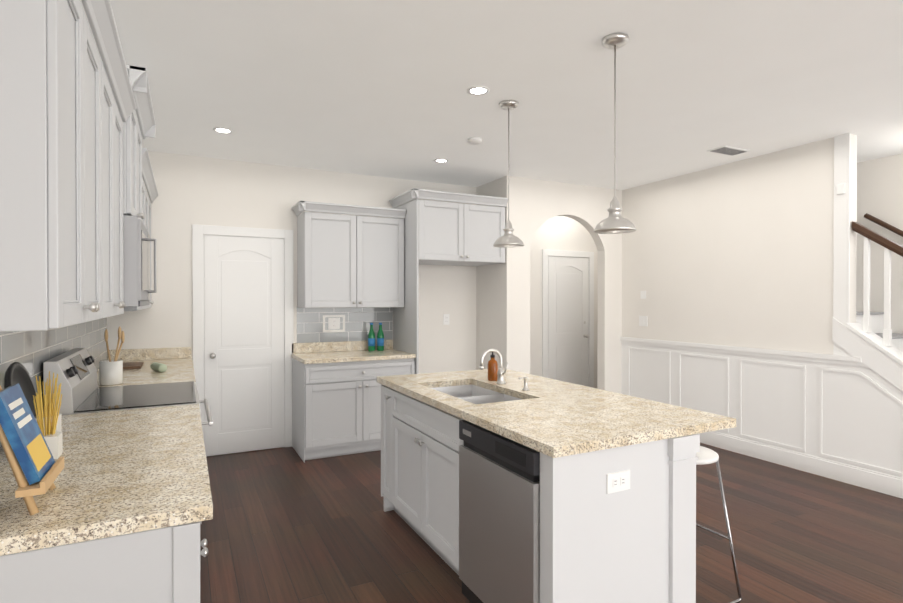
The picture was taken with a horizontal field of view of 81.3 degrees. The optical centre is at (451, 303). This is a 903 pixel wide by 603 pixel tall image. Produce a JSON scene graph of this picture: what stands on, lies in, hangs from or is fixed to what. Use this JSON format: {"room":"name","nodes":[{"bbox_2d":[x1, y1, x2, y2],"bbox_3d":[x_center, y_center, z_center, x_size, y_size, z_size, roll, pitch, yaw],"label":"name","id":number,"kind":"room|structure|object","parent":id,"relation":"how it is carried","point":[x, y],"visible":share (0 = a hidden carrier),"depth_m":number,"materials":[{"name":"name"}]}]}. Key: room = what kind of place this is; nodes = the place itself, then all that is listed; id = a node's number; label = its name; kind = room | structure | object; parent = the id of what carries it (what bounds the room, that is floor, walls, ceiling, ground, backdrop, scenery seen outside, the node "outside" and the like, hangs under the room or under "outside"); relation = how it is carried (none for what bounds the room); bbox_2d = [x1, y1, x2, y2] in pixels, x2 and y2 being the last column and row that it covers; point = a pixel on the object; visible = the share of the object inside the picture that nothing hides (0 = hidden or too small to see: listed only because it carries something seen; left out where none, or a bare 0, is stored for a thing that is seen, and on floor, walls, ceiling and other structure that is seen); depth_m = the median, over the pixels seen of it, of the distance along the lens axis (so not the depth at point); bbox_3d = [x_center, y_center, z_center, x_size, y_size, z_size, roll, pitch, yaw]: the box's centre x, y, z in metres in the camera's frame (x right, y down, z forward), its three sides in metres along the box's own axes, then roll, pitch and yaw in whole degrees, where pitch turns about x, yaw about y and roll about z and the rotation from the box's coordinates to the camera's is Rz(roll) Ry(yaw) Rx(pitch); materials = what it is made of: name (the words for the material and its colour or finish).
{"room":"kitchen","nodes":[
{"label":"kitchen","id":0,"kind":"room"},
{"bbox_2d":[107,151,475,373],"bbox_3d":[-1.299,0.033,5.380,3.740,2.750,0.120,0,0,-27],"label":"wall","id":1,"kind":"structure","parent":0,"point":[195,190],"depth_m":5.00,"materials":[{"name":"paint"}]},
{"bbox_2d":[108,347,191,359],"bbox_3d":[-2.645,0.448,4.618,0.643,0.099,0.021,0,0,-27],"label":"backsplash","id":2,"kind":"structure","parent":1,"relation":"attached to","point":[176,352],"depth_m":4.63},
{"bbox_2d":[192,224,293,456],"bbox_3d":[-1.939,0.348,4.942,0.890,2.125,0.085,0,0,-27],"label":"door","id":3,"kind":"structure","parent":1,"relation":"attached to","point":[243,309],"depth_m":4.96,"materials":[{"name":"white wood"}]},
{"bbox_2d":[297,307,392,342],"bbox_3d":[-1.081,0.222,5.424,1.006,0.372,0.002,0,0,-27],"label":"tile backsplash","id":4,"kind":"structure","parent":1,"relation":"attached to","point":[358,321],"depth_m":5.42,"materials":[{"name":"grey tile"}]},
{"bbox_2d":[323,315,344,331],"bbox_3d":[-1.199,0.208,5.356,0.216,0.167,0.013,0,0,-27],"label":"outlet","id":5,"kind":"object","parent":4,"relation":"attached to","point":[333,323],"visible":1,"depth_m":5.35,"materials":[{"name":"white plastic"}]},
{"bbox_2d":[291,201,405,307],"bbox_3d":[-1.013,-0.448,5.226,1.053,0.985,0.405,0,0,-27],"label":"upper cabinet","id":6,"kind":"object","parent":1,"relation":"attached to","point":[352,259],"visible":1,"depth_m":5.09,"materials":[{"name":"grey paint"}]},
{"bbox_2d":[443,314,448,324],"bbox_3d":[-0.057,0.185,5.940,0.075,0.118,0.009,0,0,-27],"label":"switch plate","id":7,"kind":"object","parent":1,"relation":"attached to","point":[445,316],"depth_m":5.93,"materials":[{"name":"white plastic"}]},
{"bbox_2d":[476,178,500,369],"bbox_3d":[0.356,0.028,6.120,0.120,2.750,1.000,0,0,-27],"label":"wall","id":8,"kind":"structure","parent":0,"point":[488,306],"depth_m":5.87,"materials":[{"name":"paint"}]},
{"bbox_2d":[80,0,902,189],"bbox_3d":[2.458,-1.364,2.625,8.190,0.080,9.360,0,0,-27],"label":"ceiling","id":9,"kind":"structure","parent":0,"point":[379,88],"depth_m":3.16,"materials":[{"name":"paint"}]},
{"bbox_2d":[213,86,489,162],"bbox_3d":[-0.101,-1.323,3.036,2.184,0.006,3.514,0,0,-27],"label":"recessed lights","id":10,"kind":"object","parent":9,"relation":"attached to","point":[478,90],"depth_m":3.33,"materials":[{"name":"white"}]},
{"bbox_2d":[468,137,481,144],"bbox_3d":[0.189,-1.319,4.276,0.116,0.030,0.116,0,0,-27],"label":"smoke detector","id":11,"kind":"object","parent":9,"relation":"attached to","point":[474,140],"visible":1,"depth_m":4.24,"materials":[{"name":"white plastic"}]},
{"bbox_2d":[493,100,523,247],"bbox_3d":[0.381,-0.855,3.502,0.210,0.950,0.210,0,0,-27],"label":"pendant light","id":12,"kind":"object","parent":9,"relation":"hanging from","point":[508,239],"visible":1,"depth_m":3.47,"materials":[{"name":"silver metal"}]},
{"bbox_2d":[593,33,636,233],"bbox_3d":[0.821,-0.842,2.638,0.210,0.964,0.210,0,0,-27],"label":"pendant light","id":13,"kind":"object","parent":9,"relation":"hanging from","point":[615,222],"visible":0.98,"depth_m":2.61,"materials":[{"name":"silver metal"}]},
{"bbox_2d":[707,145,749,155],"bbox_3d":[2.425,-1.331,4.599,0.340,0.010,0.170,0,0,-27],"label":"ceiling vent","id":14,"kind":"object","parent":9,"relation":"in","point":[728,150],"visible":1,"depth_m":4.57,"materials":[{"name":"white metal"}]},
{"bbox_2d":[200,443,902,602],"bbox_3d":[2.458,1.456,2.643,8.190,0.060,9.360,0,0,-27],"label":"floor","id":15,"kind":"structure","parent":0,"point":[286,525],"depth_m":3.17,"materials":[{"name":"brown wood"}]},
{"bbox_2d":[0,515,207,602],"bbox_3d":[-1.100,0.995,1.560,0.622,0.875,0.807,0,0,-27],"label":"base cabinet","id":16,"kind":"object","parent":15,"relation":"on","point":[158,563],"depth_m":1.26,"materials":[{"name":"grey paint"}]},
{"bbox_2d":[0,404,212,550],"bbox_3d":[-1.237,0.534,1.859,0.653,0.038,1.471,0,0,-27],"label":"countertop","id":17,"kind":"structure","parent":16,"relation":"on","point":[122,470],"depth_m":1.53,"materials":[{"name":"beige stone"}]},
{"bbox_2d":[4,362,37,416],"bbox_3d":[-1.535,0.359,1.886,0.080,0.299,0.304,0,0,-27],"label":"pan","id":18,"kind":"object","parent":17,"relation":"on","point":[16,372],"visible":0.44,"depth_m":1.93,"materials":[{"name":"black metal"}]},
{"bbox_2d":[0,386,63,515],"bbox_3d":[-1.161,0.316,1.308,0.283,0.400,0.230,0,0,-27],"label":"easel","id":19,"kind":"object","parent":17,"relation":"on","point":[26,491],"visible":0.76,"depth_m":1.27,"materials":[{"name":"brown wood"}]},
{"bbox_2d":[0,383,54,484],"bbox_3d":[-1.093,0.329,1.344,0.099,0.229,0.173,0,0,-27],"label":"cookbook","id":20,"kind":"object","parent":19,"relation":"on","point":[26,440],"visible":1,"depth_m":1.31,"materials":[{"name":"blue paper"}]},
{"bbox_2d":[33,382,62,458],"bbox_3d":[-1.353,0.399,1.756,0.076,0.235,0.076,0,0,-27],"label":"cup","id":21,"kind":"object","parent":17,"relation":"on","point":[48,419],"depth_m":1.77,"materials":[{"name":"white ceramic"}]},
{"bbox_2d":[35,371,57,382],"bbox_3d":[-1.450,0.382,1.886,0.075,0.266,0.076,0,0,-27],"label":"spaghetti","id":22,"kind":"object","parent":21,"relation":"in","point":[56,379],"depth_m":1.89,"materials":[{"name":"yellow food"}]},
{"bbox_2d":[97,359,195,386],"bbox_3d":[-2.286,0.521,3.924,0.653,0.038,1.585,0,0,-27],"label":"countertop","id":23,"kind":"structure","parent":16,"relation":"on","point":[178,370],"depth_m":3.76,"materials":[{"name":"beige stone"}]},
{"bbox_2d":[99,326,124,384],"bbox_3d":[-2.129,0.325,3.295,0.132,0.362,0.147,0,0,-27],"label":"utensil crock","id":24,"kind":"object","parent":23,"relation":"on","point":[110,372],"visible":1,"depth_m":3.25,"materials":[{"name":"white ceramic"}]},
{"bbox_2d":[123,362,143,368],"bbox_3d":[-2.547,0.490,4.110,0.220,0.020,0.320,0,0,-27],"label":"cutting board","id":25,"kind":"object","parent":23,"relation":"on","point":[132,365],"visible":0.56,"depth_m":4.05,"materials":[{"name":"brown wood"}]},
{"bbox_2d":[150,362,166,371],"bbox_3d":[-2.157,0.472,3.871,0.180,0.058,0.060,0,1,43],"label":"rolled towel","id":26,"kind":"object","parent":23,"relation":"on","point":[156,366],"visible":1,"depth_m":3.82,"materials":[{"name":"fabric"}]},
{"bbox_2d":[43,348,212,570],"bbox_3d":[-1.711,0.844,2.888,0.702,1.160,0.776,0,0,-27],"label":"range","id":27,"kind":"object","parent":15,"relation":"on","point":[75,369],"visible":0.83,"depth_m":2.71,"materials":[{"name":"silver metal"}]},
{"bbox_2d":[292,340,415,462],"bbox_3d":[-0.957,0.902,5.124,1.061,1.015,0.653,0,0,-27],"label":"base cabinet","id":28,"kind":"object","parent":15,"relation":"on","point":[336,398],"visible":0.88,"depth_m":4.84,"materials":[{"name":"grey paint"}]},
{"bbox_2d":[368,323,374,350],"bbox_3d":[-0.825,0.347,5.421,0.073,0.289,0.073,0,0,-27],"label":"bottle","id":29,"kind":"object","parent":28,"relation":"on","point":[371,340],"visible":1,"depth_m":5.39,"materials":[{"name":"green glass"}]},
{"bbox_2d":[377,323,383,350],"bbox_3d":[-0.736,0.347,5.444,0.073,0.289,0.073,0,0,-27],"label":"bottle","id":30,"kind":"object","parent":28,"relation":"on","point":[380,340],"visible":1,"depth_m":5.42,"materials":[{"name":"green glass"}]},
{"bbox_2d":[389,188,507,373],"bbox_3d":[-0.040,0.154,5.562,1.079,2.505,0.693,0,0,-27],"label":"tall cabinet","id":31,"kind":"object","parent":15,"relation":"on","point":[449,232],"visible":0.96,"depth_m":5.28,"materials":[{"name":"grey paint"}]},
{"bbox_2d":[377,380,703,602],"bbox_3d":[0.261,0.987,2.911,0.785,0.876,1.949,0,0,-27],"label":"kitchen island","id":32,"kind":"object","parent":15,"relation":"on","point":[545,490],"depth_m":2.15,"materials":[{"name":"white paint"}]},
{"bbox_2d":[377,368,735,455],"bbox_3d":[0.376,0.527,2.970,1.010,0.038,1.940,0,0,-27],"label":"island countertop","id":33,"kind":"structure","parent":32,"relation":"on","point":[554,416],"depth_m":2.46,"materials":[{"name":"beige stone"}]},
{"bbox_2d":[429,384,520,403],"bbox_3d":[0.129,0.635,3.081,0.408,0.203,0.768,0,0,-27],"label":"sink","id":34,"kind":"object","parent":33,"relation":"in","point":[470,391],"depth_m":3.40,"materials":[{"name":"silver metal"}]},
{"bbox_2d":[488,352,497,380],"bbox_3d":[0.269,0.407,3.442,0.070,0.196,0.067,0,0,-27],"label":"soap bottle","id":35,"kind":"object","parent":33,"relation":"on","point":[492,369],"visible":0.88,"depth_m":3.42,"materials":[{"name":"brown glass"}]},
{"bbox_2d":[479,348,508,383],"bbox_3d":[0.265,0.393,3.260,0.184,0.225,0.101,0,0,-27],"label":"faucet","id":36,"kind":"object","parent":33,"relation":"on","point":[501,372],"visible":1,"depth_m":3.28,"materials":[{"name":"silver metal"}]},
{"bbox_2d":[518,377,529,390],"bbox_3d":[0.421,0.468,3.060,0.072,0.078,0.044,0,0,-27],"label":"soap dispenser","id":37,"kind":"object","parent":33,"relation":"on","point":[525,388],"visible":1,"depth_m":3.06,"materials":[{"name":"silver metal"}]},
{"bbox_2d":[696,446,742,602],"bbox_3d":[1.130,1.069,2.549,0.433,0.712,0.314,0,0,-27],"label":"bar stool","id":38,"kind":"object","parent":15,"relation":"on","point":[704,455],"visible":0.35,"depth_m":2.50,"materials":[{"name":"white plastic"}]},
{"bbox_2d":[856,312,902,351],"bbox_3d":[3.682,0.465,4.356,0.942,1.900,2.727,0,0,-27],"label":"stairs","id":39,"kind":"structure","parent":15,"relation":"on","point":[877,323],"depth_m":4.71,"materials":[{"name":"white wood"}]},
{"bbox_2d":[864,213,873,217],"bbox_3d":[4.287,-0.148,4.083,0.060,1.363,1.871,0,0,-27],"label":"stair railing","id":40,"kind":"object","parent":39,"relation":"on","point":[866,215],"depth_m":4.87,"materials":[{"name":"brown wood"}]},
{"bbox_2d":[852,217,902,345],"bbox_3d":[3.564,0.329,3.405,0.074,1.938,1.690,0,0,-27],"label":"stair railing","id":41,"kind":"object","parent":39,"relation":"on","point":[887,244],"depth_m":4.02,"materials":[{"name":"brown wood"}]},
{"bbox_2d":[501,176,621,393],"bbox_3d":[2.486,0.025,6.574,4.330,2.750,0.120,0,0,-27],"label":"wall","id":42,"kind":"structure","parent":0,"point":[535,205],"depth_m":5.80,"materials":[{"name":"paint"}]},
{"bbox_2d":[530,216,597,387],"bbox_3d":[2.033,0.019,7.600,4.450,2.750,0.120,0,0,-27],"label":"wall","id":43,"kind":"structure","parent":0,"point":[562,233],"depth_m":7.17,"materials":[{"name":"paint"}]},
{"bbox_2d":[542,249,593,387],"bbox_3d":[1.647,0.333,7.291,0.900,2.125,0.085,0,0,-27],"label":"door","id":44,"kind":"structure","parent":43,"relation":"attached to","point":[567,316],"depth_m":7.32,"materials":[{"name":"white wood"}]},
{"bbox_2d":[622,134,856,354],"bbox_3d":[3.018,0.039,4.478,0.120,2.750,4.098,0,0,-27],"label":"wall","id":45,"kind":"structure","parent":0,"point":[738,254],"depth_m":4.93,"materials":[{"name":"paint"}]},
{"bbox_2d":[640,291,645,298],"bbox_3d":[2.183,-0.096,5.982,0.006,0.090,0.075,0,0,-27],"label":"switch plate","id":46,"kind":"object","parent":45,"relation":"attached to","point":[643,293],"depth_m":5.97,"materials":[{"name":"white plastic"}]},
{"bbox_2d":[639,316,647,325],"bbox_3d":[2.182,0.204,5.983,0.008,0.118,0.120,0,0,-27],"label":"switch plate","id":47,"kind":"object","parent":45,"relation":"attached to","point":[643,320],"depth_m":5.97,"materials":[{"name":"white plastic"}]},
{"bbox_2d":[620,318,902,498],"bbox_3d":[2.947,0.764,4.458,0.029,1.301,4.078,0,0,-27],"label":"wainscoting","id":48,"kind":"structure","parent":45,"relation":"attached to","point":[837,415],"depth_m":4.48,"materials":[{"name":"white wood"}]},
{"bbox_2d":[833,133,902,365],"bbox_3d":[3.539,0.042,3.453,0.180,2.743,1.798,0,0,-27],"label":"trim","id":49,"kind":"structure","parent":45,"relation":"attached to","point":[841,281],"depth_m":4.15,"materials":[{"name":"white wood"}]},
{"bbox_2d":[856,154,902,333],"bbox_3d":[4.855,0.047,3.224,0.120,2.750,8.000,0,0,-27],"label":"wall","id":50,"kind":"structure","parent":0,"point":[880,188],"depth_m":4.84,"materials":[{"name":"paint"}]},
{"bbox_3d":[-1.061,0.064,0.650,0.120,2.750,8.770,0,0,-27],"label":"wall","id":51,"kind":"structure","parent":0,"visible":0},
{"bbox_2d":[0,317,106,447],"bbox_3d":[-2.066,0.309,2.766,0.002,0.512,3.850,0,0,-27],"label":"tile backsplash","id":52,"kind":"structure","parent":51,"relation":"attached to","point":[31,352],"depth_m":2.48,"materials":[{"name":"grey tile"}]},
{"bbox_2d":[0,0,111,331],"bbox_3d":[-1.232,-0.399,1.486,0.330,0.920,0.796,0,0,-27],"label":"upper cabinet","id":53,"kind":"object","parent":51,"relation":"attached to","point":[61,201],"depth_m":1.21,"materials":[{"name":"grey paint"}]},
{"bbox_2d":[108,68,127,315],"bbox_3d":[-1.535,-0.403,2.083,0.330,0.920,0.795,0,0,-27],"label":"upper cabinet","id":54,"kind":"object","parent":51,"relation":"attached to","point":[115,124],"depth_m":2.28,"materials":[{"name":"grey paint"}]},
{"bbox_2d":[101,60,155,219],"bbox_3d":[-1.857,-0.775,2.803,0.450,0.690,0.916,0,0,-27],"label":"upper cabinet","id":55,"kind":"object","parent":51,"relation":"attached to","point":[136,130],"visible":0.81,"depth_m":2.73,"materials":[{"name":"grey paint"}]},
{"bbox_2d":[123,215,156,306],"bbox_3d":[-1.843,-0.204,2.817,0.443,0.438,0.772,0,0,-27],"label":"microwave","id":56,"kind":"object","parent":55,"relation":"attached to","point":[137,239],"visible":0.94,"depth_m":2.54,"materials":[{"name":"silver metal"}]},
{"bbox_2d":[124,168,147,310],"bbox_3d":[-2.265,-0.412,3.520,0.330,0.920,0.854,0,0,-27],"label":"upper cabinet","id":57,"kind":"object","parent":51,"relation":"attached to","point":[144,192],"depth_m":3.85,"materials":[{"name":"grey paint"}]},
{"bbox_2d":[148,192,151,307],"bbox_3d":[-2.594,-0.417,4.169,0.330,0.920,0.854,0,0,-27],"label":"upper cabinet","id":58,"kind":"object","parent":51,"relation":"attached to","point":[149,193],"depth_m":4.56,"materials":[{"name":"grey paint"}]}
]}

